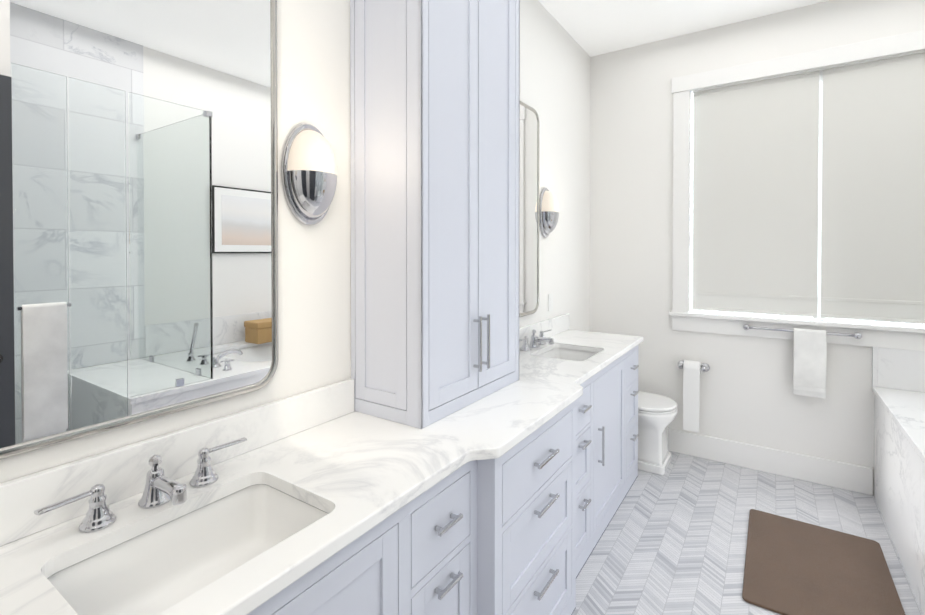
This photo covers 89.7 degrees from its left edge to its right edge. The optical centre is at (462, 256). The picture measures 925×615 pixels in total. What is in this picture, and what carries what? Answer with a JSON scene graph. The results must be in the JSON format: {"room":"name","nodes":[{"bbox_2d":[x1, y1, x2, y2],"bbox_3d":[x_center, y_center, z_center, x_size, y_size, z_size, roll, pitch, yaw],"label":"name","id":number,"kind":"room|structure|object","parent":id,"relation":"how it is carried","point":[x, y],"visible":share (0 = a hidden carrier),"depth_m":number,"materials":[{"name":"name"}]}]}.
{"room":"bathroom","nodes":[
{"label":"bathroom","id":0,"kind":"room"},
{"bbox_2d":[0,0,590,482],"bbox_3d":[-0.259,-0.073,1.962,0.120,3.080,4.960,0,1,34],"label":"wall","id":1,"kind":"structure","parent":0,"point":[314,286],"depth_m":1.58,"materials":[{"name":"white paint"}]},
{"bbox_2d":[0,0,278,459],"bbox_3d":[-0.787,-0.225,1.038,0.020,1.223,0.838,0,1,34],"label":"mirror","id":2,"kind":"object","parent":1,"relation":"attached to","point":[138,210],"visible":1,"depth_m":1.07,"materials":[{"name":"brushed nickel metal"},{"name":"mirror glass"}]},
{"bbox_2d":[0,314,568,543],"bbox_3d":[-0.207,0.485,1.915,0.020,0.115,3.510,0,1,34],"label":"backsplash","id":3,"kind":"structure","parent":1,"relation":"attached to","point":[275,420],"depth_m":1.23,"materials":[{"name":"white stone"}]},
{"bbox_2d":[281,124,336,224],"bbox_3d":[-0.459,-0.262,1.468,0.092,0.324,0.196,0,1,34],"label":"sconce","id":4,"kind":"object","parent":1,"relation":"attached to","point":[309,173],"visible":1,"depth_m":1.43,"materials":[{"name":"silver metal"}]},
{"bbox_2d":[519,101,538,316],"bbox_3d":[0.267,-0.277,2.616,0.020,1.263,0.763,0,1,34],"label":"mirror","id":5,"kind":"object","parent":1,"relation":"attached to","point":[529,225],"visible":0.42,"depth_m":2.81,"materials":[{"name":"brushed nickel metal"},{"name":"mirror glass"}]},
{"bbox_2d":[539,188,558,236],"bbox_3d":[0.577,-0.289,3.019,0.092,0.324,0.196,0,1,34],"label":"sconce","id":6,"kind":"object","parent":1,"relation":"attached to","point":[548,212],"visible":0.98,"depth_m":2.97,"materials":[{"name":"silver metal"}]},
{"bbox_2d":[548,294,552,310],"bbox_3d":[0.595,0.307,3.131,0.006,0.115,0.075,0,1,34],"label":"electrical outlet plate","id":7,"kind":"object","parent":1,"relation":"attached to","point":[550,302],"visible":1,"depth_m":3.12,"materials":[{"name":"white plastic"}]},
{"bbox_2d":[538,0,827,56],"bbox_3d":[0.976,-1.634,1.121,3.090,0.060,4.960,0,1,34],"label":"ceiling","id":8,"kind":"structure","parent":0,"point":[594,27],"depth_m":3.14,"materials":[{"name":"white paint"}]},
{"bbox_2d":[572,451,922,614],"bbox_3d":[0.976,1.506,1.155,3.090,0.060,4.960,0,1,34],"label":"floor","id":9,"kind":"structure","parent":0,"point":[673,540],"depth_m":2.45,"materials":[{"name":"grey tile"}]},
{"bbox_2d":[284,352,638,614],"bbox_3d":[0.030,1.023,1.757,0.596,0.892,3.460,0,1,34],"label":"bathroom vanity","id":10,"kind":"object","parent":9,"relation":"on","point":[518,534],"depth_m":1.50,"materials":[{"name":"blue paint"}]},
{"bbox_2d":[0,328,642,614],"bbox_3d":[0.031,0.560,1.758,0.590,0.032,3.510,0,1,34],"label":"countertop","id":11,"kind":"structure","parent":10,"relation":"on","point":[378,466],"depth_m":1.21,"materials":[{"name":"white stone"}]},
{"bbox_2d":[28,432,251,535],"bbox_3d":[-0.657,0.499,1.026,0.154,0.104,0.418,0,1,34],"label":"faucet","id":12,"kind":"object","parent":11,"relation":"on","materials":[{"name":"silver metal"}]},
{"bbox_2d":[44,476,331,614],"bbox_3d":[-0.518,0.654,0.935,0.360,0.162,0.490,0,1,34],"label":"sink","id":13,"kind":"object","parent":11,"relation":"in","point":[144,571],"depth_m":1.04,"materials":[{"name":"white ceramic"}]},
{"bbox_2d":[516,328,555,351],"bbox_3d":[0.459,0.481,2.722,0.155,0.104,0.418,0,1,34],"label":"faucet","id":14,"kind":"object","parent":11,"relation":"on","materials":[{"name":"silver metal"}]},
{"bbox_2d":[536,344,599,359],"bbox_3d":[0.597,0.636,2.631,0.360,0.162,0.450,0,1,34],"label":"sink","id":15,"kind":"object","parent":11,"relation":"in","point":[557,349],"depth_m":2.81,"materials":[{"name":"white ceramic"}]},
{"bbox_2d":[638,391,676,474],"bbox_3d":[1.173,1.050,3.369,0.700,0.805,0.450,0,1,34],"label":"toilet","id":16,"kind":"object","parent":9,"relation":"on","point":[657,413],"visible":0.25,"depth_m":3.15,"materials":[{"name":"white ceramic"}]},
{"bbox_2d":[742,509,905,614],"bbox_3d":[1.656,1.458,2.174,0.560,0.012,0.840,0,1,34],"label":"bath mat","id":17,"kind":"object","parent":9,"relation":"on","point":[794,567],"visible":1,"depth_m":2.15,"materials":[{"name":"brown fabric"}]},
{"bbox_2d":[872,347,924,614],"bbox_3d":[2.098,1.013,1.252,1.093,0.924,3.101,0,1,34],"label":"bathtub","id":18,"kind":"object","parent":9,"relation":"on","point":[898,382],"visible":1,"depth_m":2.38,"materials":[{"name":"marble"},{"name":"ceramic"}]},
{"bbox_2d":[590,0,924,489],"bbox_3d":[2.292,-0.085,3.109,2.850,3.080,0.220,0,1,34],"label":"wall","id":19,"kind":"structure","parent":0,"point":[746,394],"depth_m":3.38,"materials":[{"name":"white paint"}]},
{"bbox_2d":[678,360,709,431],"bbox_3d":[1.654,0.993,3.346,0.212,0.489,0.110,0,1,34],"label":"toilet paper holder","id":20,"kind":"object","parent":19,"relation":"attached to","point":[692,370],"visible":1,"depth_m":3.30,"materials":[{"name":"silver metal"}]},
{"bbox_2d":[668,428,872,494],"bbox_3d":[1.773,1.370,3.326,1.761,0.165,0.019,0,1,34],"label":"baseboard","id":21,"kind":"structure","parent":19,"relation":"attached to","point":[845,476],"depth_m":3.08,"materials":[{"name":"white paint"}]},
{"bbox_2d":[669,30,924,350],"bbox_3d":[2.308,-0.384,2.995,1.784,1.860,0.154,0,1,34],"label":"window","id":22,"kind":"structure","parent":19,"relation":"in","point":[685,317],"depth_m":3.14,"materials":[{"name":"white paint"}]},
{"bbox_2d":[692,52,924,324],"bbox_3d":[2.318,-0.403,3.011,1.492,1.595,0.048,0,1,34],"label":"window blind","id":23,"kind":"object","parent":22,"relation":"attached to","point":[755,197],"visible":1,"depth_m":3.02,"materials":[{"name":"white fabric"}]},
{"bbox_2d":[743,324,861,397],"bbox_3d":[2.173,0.665,3.004,0.640,0.436,0.096,0,1,34],"label":"towel rail","id":24,"kind":"object","parent":19,"relation":"attached to","point":[809,371],"visible":0.98,"depth_m":2.94,"materials":[{"name":"white fabric"}]},
{"bbox_2d":[793,328,825,397],"bbox_3d":[2.204,0.672,2.952,0.165,0.422,0.043,0,1,34],"label":"hanging towel","id":25,"kind":"object","parent":24,"relation":"hanging from","point":[809,366],"depth_m":2.94,"materials":[{"name":"white fabric"}]}
]}

